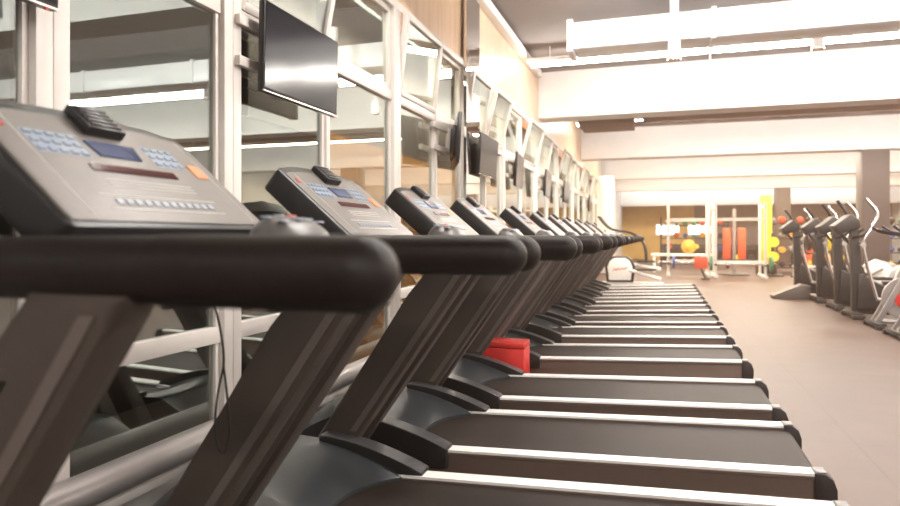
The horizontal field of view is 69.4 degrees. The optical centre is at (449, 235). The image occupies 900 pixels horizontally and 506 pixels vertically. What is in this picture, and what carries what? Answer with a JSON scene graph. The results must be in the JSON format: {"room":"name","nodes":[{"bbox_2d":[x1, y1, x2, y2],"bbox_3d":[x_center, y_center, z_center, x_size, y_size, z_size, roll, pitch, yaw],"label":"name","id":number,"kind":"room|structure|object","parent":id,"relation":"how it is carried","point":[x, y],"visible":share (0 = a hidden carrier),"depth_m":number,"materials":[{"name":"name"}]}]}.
{"room":"gym","nodes":[
{"label":"gym","id":0,"kind":"room"},
{"bbox_2d":[121,0,621,505],"bbox_3d":[2.207,-0.700,12.951,0.200,3.640,40.000,0,0,18],"label":"wall","id":1,"kind":"structure","parent":0,"point":[500,65],"depth_m":7.48,"materials":[{"name":"beige paint"}]},
{"bbox_2d":[0,0,52,484],"bbox_3d":[-1.382,-0.372,1.605,0.080,2.475,0.840,0,0,18],"label":"window","id":2,"kind":"structure","parent":1,"relation":"in","point":[27,28],"depth_m":1.94,"materials":[{"name":"clear glass"}]},
{"bbox_2d":[20,0,58,11],"bbox_3d":[-1.298,-0.862,1.560,0.117,0.418,0.765,0,0,18],"label":"television","id":3,"kind":"object","parent":2,"relation":"attached to","point":[49,5],"visible":1,"depth_m":1.88,"materials":[{"name":"plastic"}]},
{"bbox_2d":[53,0,232,483],"bbox_3d":[-1.117,-0.372,2.423,0.080,2.475,0.880,0,0,18],"label":"window","id":4,"kind":"structure","parent":1,"relation":"in","point":[164,68],"depth_m":2.47,"materials":[{"name":"clear glass"}]},
{"bbox_2d":[95,383,351,505],"bbox_3d":[0.281,0.882,6.743,0.210,0.035,27.000,0,0,18],"label":"trim","id":5,"kind":"structure","parent":1,"relation":"attached to","point":[120,499],"depth_m":2.31,"materials":[{"name":"silver metal"}]},
{"bbox_2d":[40,355,369,505],"bbox_3d":[0.381,0.795,6.710,0.110,0.110,26.800,0,0,18],"label":"pipe","id":6,"kind":"object","parent":5,"relation":"on","point":[94,486],"visible":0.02,"depth_m":2.17,"materials":[{"name":"silver metal"}]},
{"bbox_2d":[464,0,479,202],"bbox_3d":[0.215,-0.748,6.338,0.024,3.225,0.470,0,0,18],"label":"wall","id":7,"kind":"structure","parent":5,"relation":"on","point":[471,7],"depth_m":6.28,"materials":[{"name":"white paint"}]},
{"bbox_2d":[476,132,498,179],"bbox_3d":[0.350,-0.806,6.639,0.117,0.418,0.765,0,0,18],"label":"television","id":8,"kind":"object","parent":7,"relation":"attached to","point":[487,154],"visible":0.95,"depth_m":6.57,"materials":[{"name":"plastic"}]},
{"bbox_2d":[233,0,335,389],"bbox_3d":[-0.799,-0.372,3.240,0.180,2.475,0.870,0,0,18],"label":"window","id":9,"kind":"structure","parent":1,"relation":"in","point":[270,133],"depth_m":3.09,"materials":[{"name":"clear glass"}]},
{"bbox_2d":[235,0,337,117],"bbox_3d":[-0.775,-0.847,3.187,0.108,0.418,0.765,0,0,18],"label":"television","id":10,"kind":"object","parent":9,"relation":"attached to","point":[297,64],"visible":1,"depth_m":3.10,"materials":[{"name":"plastic"}]},
{"bbox_2d":[328,0,397,363],"bbox_3d":[-0.559,-0.372,4.140,0.080,2.475,0.990,0,0,18],"label":"window","id":11,"kind":"structure","parent":1,"relation":"in","point":[363,135],"depth_m":4.24,"materials":[{"name":"clear glass"}]},
{"bbox_2d":[398,10,442,309],"bbox_3d":[-0.245,-0.372,5.016,0.136,2.475,0.870,0,0,18],"label":"window","id":12,"kind":"structure","parent":1,"relation":"in","point":[420,51],"depth_m":5.00,"materials":[{"name":"clear glass"}]},
{"bbox_2d":[437,52,463,207],"bbox_3d":[-0.014,-0.372,5.818,0.080,2.475,0.800,0,0,18],"label":"window","id":13,"kind":"structure","parent":1,"relation":"in","point":[450,99],"depth_m":5.87,"materials":[{"name":"clear glass"}]},
{"bbox_2d":[431,111,461,170],"bbox_3d":[0.046,-0.806,5.601,0.241,0.418,0.749,0,0,13],"label":"television","id":14,"kind":"object","parent":13,"relation":"attached to","point":[452,136],"visible":0.98,"depth_m":5.44,"materials":[{"name":"plastic"}]},
{"bbox_2d":[470,70,492,207],"bbox_3d":[0.268,-0.372,6.562,0.158,2.475,0.790,0,0,18],"label":"window","id":15,"kind":"structure","parent":1,"relation":"in","point":[478,83],"depth_m":6.77,"materials":[{"name":"clear glass"}]},
{"bbox_2d":[382,0,598,181],"bbox_3d":[0.288,-1.630,6.740,0.085,0.060,27.000,0,0,18],"label":"trim","id":16,"kind":"structure","parent":1,"relation":"attached to","point":[447,50],"depth_m":5.80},
{"bbox_2d":[486,87,512,222],"bbox_3d":[0.539,-0.372,7.326,0.202,2.475,0.830,0,0,18],"label":"window","id":17,"kind":"structure","parent":1,"relation":"in","point":[501,104],"depth_m":7.41,"materials":[{"name":"clear glass"}]},
{"bbox_2d":[478,0,541,77],"bbox_3d":[-1.248,-2.430,1.824,0.100,0.100,16.700,0,0,18],"label":"trim","id":18,"kind":"structure","parent":1,"relation":"attached to","point":[486,6],"depth_m":7.68,"materials":[{"name":"white paint"}]},
{"bbox_2d":[504,110,521,228],"bbox_3d":[0.772,-0.372,8.239,0.080,2.475,1.050,0,0,18],"label":"window","id":19,"kind":"structure","parent":1,"relation":"in","point":[513,138],"depth_m":8.30,"materials":[{"name":"clear glass"}]},
{"bbox_2d":[505,151,523,189],"bbox_3d":[0.840,-0.806,8.099,0.146,0.418,0.765,0,0,18],"label":"television","id":20,"kind":"object","parent":19,"relation":"attached to","point":[517,164],"visible":1,"depth_m":7.95,"materials":[{"name":"plastic"}]},
{"bbox_2d":[522,118,545,216],"bbox_3d":[1.169,-0.372,9.240,0.217,2.475,1.100,0,0,18],"label":"window","id":21,"kind":"structure","parent":1,"relation":"in","point":[534,136],"depth_m":9.28,"materials":[{"name":"clear glass"}]},
{"bbox_2d":[537,132,553,217],"bbox_3d":[1.480,-0.372,10.270,0.173,2.475,1.050,0,0,18],"label":"window","id":22,"kind":"structure","parent":1,"relation":"in","point":[543,162],"depth_m":10.31,"materials":[{"name":"clear glass"}]},
{"bbox_2d":[538,169,551,198],"bbox_3d":[1.498,-0.806,10.146,0.135,0.418,0.766,0,0,18],"label":"television","id":23,"kind":"object","parent":22,"relation":"attached to","point":[546,179],"visible":1,"depth_m":10.00,"materials":[{"name":"plastic"}]},
{"bbox_2d":[548,145,557,216],"bbox_3d":[1.760,-0.372,11.283,0.080,2.475,1.050,0,0,18],"label":"window","id":24,"kind":"structure","parent":1,"relation":"in","point":[553,167],"depth_m":11.54,"materials":[{"name":"clear glass"}]},
{"bbox_2d":[558,148,572,220],"bbox_3d":[2.157,-0.372,12.284,0.217,2.475,1.100,0,0,18],"label":"window","id":25,"kind":"structure","parent":1,"relation":"in","point":[565,164],"depth_m":12.27,"materials":[{"name":"clear glass"}]},
{"bbox_2d":[558,180,569,204],"bbox_3d":[2.138,-0.806,12.146,0.117,0.418,0.765,0,0,18],"label":"television","id":26,"kind":"object","parent":25,"relation":"attached to","point":[565,189],"visible":1,"depth_m":12.01,"materials":[{"name":"plastic"}]},
{"bbox_2d":[566,158,576,221],"bbox_3d":[2.468,-0.372,13.339,0.158,2.475,1.100,0,0,18],"label":"window","id":27,"kind":"structure","parent":1,"relation":"in","point":[569,208],"depth_m":13.65,"materials":[{"name":"clear glass"}]},
{"bbox_2d":[574,165,578,220],"bbox_3d":[2.771,-0.372,14.398,0.080,2.475,1.100,0,0,18],"label":"window","id":28,"kind":"structure","parent":1,"relation":"in","point":[576,178],"depth_m":14.65,"materials":[{"name":"clear glass"}]},
{"bbox_2d":[579,167,589,222],"bbox_3d":[3.169,-0.372,15.425,0.202,2.475,1.100,0,0,18],"label":"window","id":29,"kind":"structure","parent":1,"relation":"in","point":[585,173],"depth_m":15.52,"materials":[{"name":"clear glass"}]},
{"bbox_2d":[585,195,592,212],"bbox_3d":[3.481,-0.806,16.283,0.117,0.418,0.765,0,0,18],"label":"television","id":30,"kind":"object","parent":29,"relation":"attached to","point":[590,199],"visible":1,"depth_m":16.14,"materials":[{"name":"plastic"}]},
{"bbox_2d":[585,178,588,221],"bbox_3d":[3.450,-0.372,16.490,0.080,2.475,1.100,0,0,18],"label":"window","id":31,"kind":"structure","parent":1,"relation":"in","point":[587,186],"depth_m":16.66,"materials":[{"name":"clear glass"}]},
{"bbox_2d":[589,175,597,224],"bbox_3d":[3.853,-0.372,17.569,0.180,2.475,1.200,0,0,18],"label":"window","id":32,"kind":"structure","parent":1,"relation":"in","point":[592,187],"depth_m":17.58,"materials":[{"name":"clear glass"}]},
{"bbox_2d":[594,182,598,225],"bbox_3d":[4.199,-0.372,18.797,0.080,2.475,1.350,0,0,18],"label":"window","id":33,"kind":"structure","parent":1,"relation":"in","point":[596,196],"depth_m":19.24,"materials":[{"name":"clear glass"}]},
{"bbox_2d":[491,0,899,129],"bbox_3d":[7.676,-2.570,11.176,11.900,0.100,40.400,0,0,18],"label":"ceiling","id":34,"kind":"structure","parent":0,"point":[538,25],"depth_m":7.60,"materials":[{"name":"white paint"}]},
{"bbox_2d":[578,118,634,132],"bbox_3d":[2.756,-2.209,11.406,0.900,0.619,1.000,0,0,18],"label":"ceiling","id":35,"kind":"structure","parent":34,"relation":"attached to","point":[627,124],"depth_m":11.18,"materials":[{"name":"brown wood"}]},
{"bbox_2d":[574,118,642,125],"bbox_3d":[7.694,-2.396,11.801,10.750,0.246,0.080,0,0,18],"label":"ceiling lamp","id":36,"kind":"object","parent":34,"relation":"hanging from","point":[636,119],"visible":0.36,"depth_m":13.05,"materials":[{"name":"white plastic"}]},
{"bbox_2d":[668,0,680,61],"bbox_3d":[2.300,-2.162,6.665,0.130,0.714,0.130,0,0,18],"label":"spot lamp","id":37,"kind":"object","parent":34,"relation":"hanging from","point":[674,44],"visible":1,"depth_m":6.63,"materials":[{"name":"silver metal"}]},
{"bbox_2d":[705,53,714,93],"bbox_3d":[3.461,-2.212,8.654,0.130,0.614,0.130,0,0,18],"label":"spot lamp","id":38,"kind":"object","parent":34,"relation":"hanging from","point":[710,80],"visible":0.95,"depth_m":8.62,"materials":[{"name":"silver metal"}]},
{"bbox_2d":[527,31,899,67],"bbox_3d":[6.151,-2.386,7.045,10.750,0.266,0.080,0,0,18],"label":"ceiling lamp","id":39,"kind":"object","parent":34,"relation":"hanging from","point":[563,59],"visible":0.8,"depth_m":7.98,"materials":[{"name":"white plastic"}]},
{"bbox_2d":[538,45,899,122],"bbox_3d":[6.846,-2.164,8.460,11.400,0.709,0.420,0,0,18],"label":"ceiling beam","id":40,"kind":"structure","parent":34,"relation":"attached to","point":[863,76],"depth_m":9.21,"materials":[{"name":"white paint"}]},
{"bbox_2d":[567,0,899,61],"bbox_3d":[6.311,-2.284,5.837,10.400,0.469,0.460,0,0,18],"label":"ventilation duct","id":41,"kind":"object","parent":34,"relation":"hanging from","point":[796,19],"visible":1,"depth_m":6.76,"materials":[{"name":"silver metal"}]},
{"bbox_2d":[581,114,899,160],"bbox_3d":[8.591,-2.164,13.833,11.400,0.709,0.420,0,0,18],"label":"ceiling beam","id":42,"kind":"structure","parent":34,"relation":"attached to","point":[848,133],"depth_m":14.29,"materials":[{"name":"white paint"}]},
{"bbox_2d":[602,150,899,179],"bbox_3d":[10.351,-2.164,19.255,11.400,0.709,0.420,0,0,18],"label":"ceiling beam","id":43,"kind":"structure","parent":34,"relation":"attached to","point":[841,162],"depth_m":19.59,"materials":[{"name":"white paint"}]},
{"bbox_2d":[615,173,899,191],"bbox_3d":[12.111,-2.164,24.676,11.400,0.709,0.420,0,0,18],"label":"ceiling beam","id":44,"kind":"structure","parent":34,"relation":"attached to","point":[839,180],"depth_m":24.77,"materials":[{"name":"white paint"}]},
{"bbox_2d":[621,186,899,206],"bbox_3d":[13.531,-1.960,29.052,11.400,1.119,0.420,0,0,18],"label":"ceiling beam","id":45,"kind":"structure","parent":34,"relation":"attached to","point":[828,195],"depth_m":29.09,"materials":[{"name":"white paint"}]},
{"bbox_2d":[635,109,899,125],"bbox_3d":[8.021,-2.080,10.539,10.350,0.100,0.100,0,0,18],"label":"ceiling pipe","id":46,"kind":"object","parent":34,"relation":"attached to","point":[886,111],"visible":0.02,"depth_m":11.29,"materials":[{"name":"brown metal"}]},
{"bbox_2d":[642,104,899,121],"bbox_3d":[7.965,-2.249,9.558,9.850,0.538,0.500,0,0,18],"label":"ceiling pipe","id":47,"kind":"object","parent":34,"relation":"attached to","point":[886,106],"visible":0.24,"depth_m":10.42,"materials":[{"name":"white metal"}]},
{"bbox_2d":[811,37,823,50],"bbox_3d":[4.070,-2.292,7.195,0.130,0.454,0.130,0,0,18],"label":"spot lamp","id":48,"kind":"object","parent":34,"relation":"hanging from","point":[817,43],"visible":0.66,"depth_m":7.15,"materials":[{"name":"silver metal"}]},
{"bbox_2d":[595,259,899,505],"bbox_3d":[7.676,1.170,11.176,11.900,0.100,40.400,0,0,18],"label":"floor","id":49,"kind":"structure","parent":0,"point":[835,376],"depth_m":5.41,"materials":[{"name":"rubber"}]},
{"bbox_2d":[0,100,526,505],"bbox_3d":[-0.200,0.432,1.148,2.230,1.376,0.822,0,0,18],"label":"treadmill","id":50,"kind":"object","parent":49,"relation":"on","point":[114,222],"visible":1,"depth_m":0.89,"materials":[{"name":"black plastic"}]},
{"bbox_2d":[63,104,125,140],"bbox_3d":[-0.706,-0.225,1.291,0.068,0.062,0.090,0,0,18],"label":"vent","id":51,"kind":"object","parent":50,"relation":"attached to","point":[90,124],"depth_m":1.26,"materials":[{"name":"black plastic"}]},
{"bbox_2d":[73,105,120,129],"bbox_3d":[-0.698,-0.235,1.288,0.048,0.042,0.072,0,0,18],"label":"vent grille","id":52,"kind":"object","parent":50,"relation":"attached to","point":[84,118],"depth_m":1.26,"materials":[{"name":"plastic"}]},
{"bbox_2d":[214,308,230,453],"bbox_3d":[-0.563,0.279,1.563,0.105,0.478,0.022,0,0,42],"label":"cord","id":53,"kind":"object","parent":50,"relation":"hanging from","point":[223,372],"visible":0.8,"depth_m":1.54,"materials":[{"name":"black plastic"}]},
{"bbox_2d":[152,165,849,505],"bbox_3d":[0.077,0.443,2.004,2.230,1.354,0.822,0,0,18],"label":"treadmill","id":54,"kind":"object","parent":49,"relation":"on","point":[339,466],"visible":0.64,"depth_m":2.19,"materials":[{"name":"black plastic"}]},
{"bbox_2d":[311,165,340,185],"bbox_3d":[-0.416,-0.203,2.185,0.068,0.062,0.090,0,0,18],"label":"vent","id":55,"kind":"object","parent":54,"relation":"attached to","point":[325,175],"depth_m":2.15,"materials":[{"name":"black plastic"}]},
{"bbox_2d":[317,166,339,178],"bbox_3d":[-0.408,-0.213,2.183,0.048,0.042,0.072,0,0,18],"label":"vent grille","id":56,"kind":"object","parent":54,"relation":"attached to","point":[322,172],"depth_m":2.15,"materials":[{"name":"plastic"}]},
{"bbox_2d":[483,337,529,372],"bbox_3d":[0.370,0.915,4.443,0.322,0.410,0.202,0,0,18],"label":"storage box","id":57,"kind":"object","parent":49,"relation":"on","point":[515,352],"visible":0.4,"depth_m":4.34,"materials":[{"name":"red plastic"}]},
{"bbox_2d":[301,186,837,500],"bbox_3d":[0.355,0.443,2.860,2.230,1.354,0.822,0,0,18],"label":"treadmill","id":58,"kind":"object","parent":49,"relation":"on","point":[444,429],"visible":0.6,"depth_m":2.69,"materials":[{"name":"black plastic"}]},
{"bbox_2d":[411,186,430,199],"bbox_3d":[-0.138,-0.203,3.041,0.068,0.062,0.090,0,0,18],"label":"vent","id":59,"kind":"object","parent":58,"relation":"attached to","point":[418,191],"depth_m":3.01,"materials":[{"name":"black plastic"}]},
{"bbox_2d":[415,186,428,194],"bbox_3d":[-0.130,-0.213,3.039,0.048,0.042,0.072,0,0,18],"label":"vent grille","id":60,"kind":"object","parent":58,"relation":"attached to","point":[418,190],"depth_m":3.00,"materials":[{"name":"plastic"}]},
{"bbox_2d":[598,176,614,272],"bbox_3d":[4.770,-0.345,19.794,0.450,2.930,0.600,0,0,18],"label":"column","id":61,"kind":"structure","parent":49,"relation":"on","point":[606,183],"depth_m":19.50,"materials":[{"name":"white paint"}]},
{"bbox_2d":[438,197,788,421],"bbox_3d":[0.630,0.443,3.707,2.230,1.354,0.822,0,0,18],"label":"treadmill","id":62,"kind":"object","parent":49,"relation":"on","point":[498,384],"visible":0.42,"depth_m":3.59,"materials":[{"name":"black plastic"}]},
{"bbox_2d":[466,197,479,206],"bbox_3d":[0.137,-0.203,3.888,0.068,0.062,0.090,0,0,18],"label":"vent","id":63,"kind":"object","parent":62,"relation":"attached to","point":[470,200],"depth_m":3.85,"materials":[{"name":"black plastic"}]},
{"bbox_2d":[495,206,753,378],"bbox_3d":[1.004,0.443,4.857,2.230,1.354,0.822,0,0,18],"label":"treadmill","id":64,"kind":"object","parent":49,"relation":"on","point":[547,356],"visible":0.38,"depth_m":4.62,"materials":[{"name":"black plastic"}]},
{"bbox_2d":[510,206,520,213],"bbox_3d":[0.510,-0.203,5.039,0.068,0.062,0.090,0,0,18],"label":"vent","id":65,"kind":"object","parent":64,"relation":"attached to","point":[514,208],"depth_m":5.00,"materials":[{"name":"black plastic"}]},
{"bbox_2d":[521,211,735,344],"bbox_3d":[1.334,0.443,5.875,2.230,1.354,0.822,0,0,18],"label":"treadmill","id":66,"kind":"object","parent":49,"relation":"on","point":[556,330],"visible":0.49,"depth_m":5.70,"materials":[{"name":"black plastic"}]},
{"bbox_2d":[598,216,662,284],"bbox_3d":[3.935,0.337,14.178,1.370,1.566,0.600,0,0,18],"label":"trainer","id":67,"kind":"object","parent":49,"relation":"on","point":[620,270],"visible":0.82,"depth_m":14.10,"materials":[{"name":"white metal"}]},
{"bbox_2d":[543,214,723,325],"bbox_3d":[1.627,0.443,6.779,2.230,1.354,0.822,0,0,18],"label":"treadmill","id":68,"kind":"object","parent":49,"relation":"on","point":[573,317],"visible":0.41,"depth_m":6.70,"materials":[{"name":"black plastic"}]},
{"bbox_2d":[558,217,714,313],"bbox_3d":[1.946,0.443,7.758,2.230,1.354,0.822,0,0,18],"label":"treadmill","id":69,"kind":"object","parent":49,"relation":"on","point":[584,307],"visible":0.41,"depth_m":7.67,"materials":[{"name":"black plastic"}]},
{"bbox_2d":[570,219,707,304],"bbox_3d":[2.291,0.443,8.824,2.230,1.354,0.822,0,0,18],"label":"treadmill","id":70,"kind":"object","parent":49,"relation":"on","point":[594,299],"visible":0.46,"depth_m":8.69,"materials":[{"name":"black plastic"}]},
{"bbox_2d":[580,221,702,296],"bbox_3d":[2.631,0.443,9.870,2.230,1.354,0.822,0,0,18],"label":"treadmill","id":71,"kind":"object","parent":49,"relation":"on","point":[596,290],"visible":0.38,"depth_m":9.77,"materials":[{"name":"black plastic"}]},
{"bbox_2d":[589,222,697,290],"bbox_3d":[3.001,0.443,11.011,2.230,1.354,0.822,0,0,18],"label":"treadmill","id":72,"kind":"object","parent":49,"relation":"on","point":[598,283],"visible":0.39,"depth_m":10.87,"materials":[{"name":"black plastic"}]},
{"bbox_2d":[651,253,705,271],"bbox_3d":[7.116,0.830,19.979,1.800,0.580,0.400,0,0,18],"label":"bench","id":73,"kind":"object","parent":49,"relation":"on","point":[654,255],"visible":0.52,"depth_m":19.96,"materials":[{"name":"white metal"}]},
{"bbox_2d":[681,240,695,253],"bbox_3d":[7.306,0.330,19.917,0.420,0.420,0.420,0,0,18],"label":"exercise ball","id":74,"kind":"object","parent":73,"relation":"on","point":[688,246],"visible":1,"depth_m":19.77,"materials":[{"name":"yellow rubber"}]},
{"bbox_2d":[666,203,711,277],"bbox_3d":[6.675,0.120,18.230,1.140,2.000,1.400,0,0,18],"label":"power rack","id":75,"kind":"object","parent":49,"relation":"on","point":[707,219],"visible":0.94,"depth_m":17.81,"materials":[{"name":"white metal"}]},
{"bbox_2d":[656,255,708,267],"bbox_3d":[6.322,0.700,17.693,1.440,0.350,0.350,0,0,18],"label":"barbell","id":76,"kind":"object","parent":75,"relation":"on","point":[673,261],"visible":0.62,"depth_m":17.68,"materials":[{"name":"silver metal"}]},
{"bbox_2d":[660,216,728,267],"bbox_3d":[8.611,0.220,22.963,2.260,1.800,0.450,0,0,18],"label":"shelf","id":77,"kind":"object","parent":49,"relation":"on","point":[727,222],"visible":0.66,"depth_m":22.94,"materials":[{"name":"white metal"}]},
{"bbox_2d":[699,232,705,237],"bbox_3d":[8.887,-0.035,22.874,0.211,0.211,0.206,0,0,18],"label":"ball","id":78,"kind":"object","parent":77,"relation":"on","point":[702,234],"visible":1,"depth_m":22.81,"materials":[{"name":"orange rubber"}]},
{"bbox_2d":[694,257,709,279],"bbox_3d":[6.470,0.830,16.693,0.360,0.580,0.250,0,0,18],"label":"stand","id":79,"kind":"object","parent":49,"relation":"on","point":[701,263],"visible":0.99,"depth_m":16.67,"materials":[{"name":"red plastic"}]},
{"bbox_2d":[718,209,749,275],"bbox_3d":[8.170,0.170,18.691,0.840,1.900,0.840,0,0,18],"label":"station","id":80,"kind":"object","parent":49,"relation":"on","point":[726,231],"visible":0.86,"depth_m":18.65,"materials":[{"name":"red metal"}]},
{"bbox_2d":[718,259,749,260],"bbox_3d":[8.170,0.720,18.691,0.840,0.100,0.120,0,0,18],"label":"shelf","id":81,"kind":"object","parent":80,"relation":"attached to","point":[718,259],"depth_m":18.63,"materials":[{"name":"white metal"}]},
{"bbox_2d":[711,202,767,279],"bbox_3d":[7.780,0.120,17.555,1.290,2.000,1.400,0,0,18],"label":"power rack","id":82,"kind":"object","parent":49,"relation":"on","point":[714,219],"visible":0.99,"depth_m":17.24,"materials":[{"name":"white metal"}]},
{"bbox_2d":[708,256,776,270],"bbox_3d":[7.589,0.720,16.966,1.700,0.390,0.390,0,0,18],"label":"barbell","id":83,"kind":"object","parent":82,"relation":"on","point":[771,263],"visible":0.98,"depth_m":16.89,"materials":[{"name":"silver metal"}]},
{"bbox_2d":[662,244,847,264],"bbox_3d":[11.946,0.720,25.140,7.200,0.800,0.500,0,0,18],"label":"dumbbell rack","id":84,"kind":"object","parent":49,"relation":"on","point":[749,251],"visible":0.19,"depth_m":25.74,"materials":[{"name":"metal"}]},
{"bbox_2d":[663,248,847,250],"bbox_3d":[11.935,0.520,25.107,7.040,0.040,0.430,0,0,18],"label":"tray","id":85,"kind":"object","parent":84,"relation":"on","point":[699,249],"depth_m":25.56,"materials":[{"name":"white metal"}]},
{"bbox_2d":[755,195,776,273],"bbox_3d":[9.180,-0.030,18.888,0.500,2.300,0.500,0,0,18],"label":"post","id":86,"kind":"object","parent":49,"relation":"on","point":[764,198],"visible":0.41,"depth_m":18.77,"materials":[{"name":"yellow plastic"}]},
{"bbox_2d":[763,233,783,276],"bbox_3d":[8.966,0.520,18.064,0.500,1.200,0.500,0,0,18],"label":"rack","id":87,"kind":"object","parent":49,"relation":"on","point":[773,241],"visible":0.86,"depth_m":17.91,"materials":[{"name":"yellow plastic"}]},
{"bbox_2d":[774,187,790,265],"bbox_3d":[12.539,-0.345,24.538,0.500,2.930,0.500,0,0,18],"label":"column","id":88,"kind":"structure","parent":49,"relation":"on","point":[782,196],"depth_m":24.31,"materials":[{"name":"grey paint"}]},
{"bbox_2d":[770,283,810,299],"bbox_3d":[6.086,0.985,11.640,0.610,0.270,0.300,0,0,18],"label":"base","id":89,"kind":"object","parent":49,"relation":"on","point":[798,291],"depth_m":11.49,"materials":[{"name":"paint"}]},
{"bbox_2d":[772,213,839,267],"bbox_3d":[10.847,0.220,20.135,2.060,1.800,0.450,0,0,18],"label":"shelf","id":90,"kind":"object","parent":49,"relation":"on","point":[838,214],"visible":0.06,"depth_m":20.05,"materials":[{"name":"white metal"}]},
{"bbox_2d":[778,216,785,223],"bbox_3d":[10.358,-0.500,20.293,0.240,0.240,0.234,0,0,18],"label":"ball","id":91,"kind":"object","parent":90,"relation":"on","point":[781,219],"visible":1,"depth_m":20.21,"materials":[{"name":"red plastic"}]},
{"bbox_2d":[778,247,785,252],"bbox_3d":[10.358,0.428,20.293,0.184,0.175,0.280,0,0,18],"label":"ball","id":92,"kind":"object","parent":90,"relation":"on","point":[780,249],"visible":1,"depth_m":20.17,"materials":[{"name":"orange rubber"}]},
{"bbox_2d":[787,246,792,252],"bbox_3d":[10.602,0.409,20.214,0.223,0.223,0.217,0,0,18],"label":"ball","id":93,"kind":"object","parent":90,"relation":"on","point":[789,248],"visible":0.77,"depth_m":20.15,"materials":[{"name":"grey rubber"}]},
{"bbox_2d":[796,217,803,223],"bbox_3d":[10.847,-0.492,20.135,0.224,0.224,0.218,0,0,18],"label":"ball","id":94,"kind":"object","parent":90,"relation":"on","point":[799,220],"visible":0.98,"depth_m":20.06,"materials":[{"name":"red plastic"}]},
{"bbox_2d":[790,234,847,278],"bbox_3d":[9.700,0.445,17.090,1.400,1.350,0.900,0,0,18],"label":"machine","id":95,"kind":"object","parent":49,"relation":"on","point":[809,243],"visible":0.25,"depth_m":16.97,"materials":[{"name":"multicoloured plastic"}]},
{"bbox_2d":[779,208,896,293],"bbox_3d":[7.190,0.304,11.964,2.010,1.633,0.660,0,0,18],"label":"trainer","id":96,"kind":"object","parent":49,"relation":"on","point":[803,274],"visible":0.47,"depth_m":12.05,"materials":[{"name":"white metal"}]},
{"bbox_2d":[799,205,899,302],"bbox_3d":[6.994,0.304,10.872,2.010,1.633,0.660,0,0,18],"label":"trainer","id":97,"kind":"object","parent":49,"relation":"on","point":[824,275],"visible":0.56,"depth_m":10.99,"materials":[{"name":"white metal"}]},
{"bbox_2d":[815,202,892,310],"bbox_3d":[6.623,0.304,9.731,2.010,1.633,0.660,0,0,18],"label":"trainer","id":98,"kind":"object","parent":49,"relation":"on","point":[841,276],"visible":0.6,"depth_m":9.88,"materials":[{"name":"white metal"}]},
{"bbox_2d":[829,198,889,319],"bbox_3d":[6.270,0.304,8.741,2.010,1.633,0.660,0,0,18],"label":"trainer","id":99,"kind":"object","parent":49,"relation":"on","point":[865,292],"visible":0.94,"depth_m":8.86,"materials":[{"name":"silver metal"}]},
{"bbox_2d":[856,148,889,264],"bbox_3d":[8.924,-0.345,13.725,0.500,2.930,0.500,0,0,18],"label":"column","id":100,"kind":"structure","parent":49,"relation":"on","point":[872,165],"depth_m":13.50,"materials":[{"name":"grey paint"}]},
{"bbox_2d":[848,215,899,256],"bbox_3d":[14.701,0.220,20.671,3.460,1.800,0.450,0,0,18],"label":"shelf","id":101,"kind":"object","parent":49,"relation":"on","point":[853,215],"visible":0.05,"depth_m":20.65,"materials":[{"name":"white metal"}]},
{"bbox_2d":[863,225,899,329],"bbox_3d":[5.737,0.494,7.810,1.210,1.252,0.600,0,0,18],"label":"exercise bike","id":102,"kind":"object","parent":49,"relation":"on","point":[890,296],"visible":0.94,"depth_m":7.89,"materials":[{"name":"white plastic"}]},
{"bbox_2d":[882,224,899,340],"bbox_3d":[5.455,0.494,7.008,1.210,1.252,0.600,0,0,18],"label":"exercise bike","id":103,"kind":"object","parent":49,"relation":"on","point":[895,330],"visible":1,"depth_m":7.24,"materials":[{"name":"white plastic"}]},
{"bbox_2d":[622,203,891,260],"bbox_3d":[13.882,-0.700,30.294,11.900,3.640,0.200,0,0,18],"label":"wall","id":104,"kind":"structure","parent":0,"point":[640,220],"depth_m":31.03,"materials":[{"name":"paint"}]},
{"bbox_2d":[656,224,679,234],"bbox_3d":[10.459,-0.305,31.249,1.100,0.550,0.076,0,0,18],"label":"board","id":105,"kind":"object","parent":104,"relation":"attached to","point":[673,229],"visible":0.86,"depth_m":31.23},
{"bbox_2d":[687,224,705,234],"bbox_3d":[11.839,-0.305,30.802,1.100,0.550,0.076,0,0,18],"label":"board","id":106,"kind":"object","parent":104,"relation":"attached to","point":[696,230],"visible":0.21,"depth_m":30.83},
{"bbox_2d":[892,203,899,261],"bbox_3d":[13.240,-0.700,9.370,0.200,3.640,40.000,0,0,18],"label":"wall","id":107,"kind":"structure","parent":0,"point":[895,206],"depth_m":27.86,"materials":[{"name":"grey paint"}]},
{"label":"outside","id":108,"kind":"structure","parent":0,"visible":0},
{"bbox_2d":[490,104,561,165],"bbox_3d":[1.199,-1.630,12.017,0.060,1.700,16.400,0,0,18],"label":"wall","id":109,"kind":"structure","parent":108,"point":[523,129],"depth_m":12.62,"materials":[{"name":"beige paint"}]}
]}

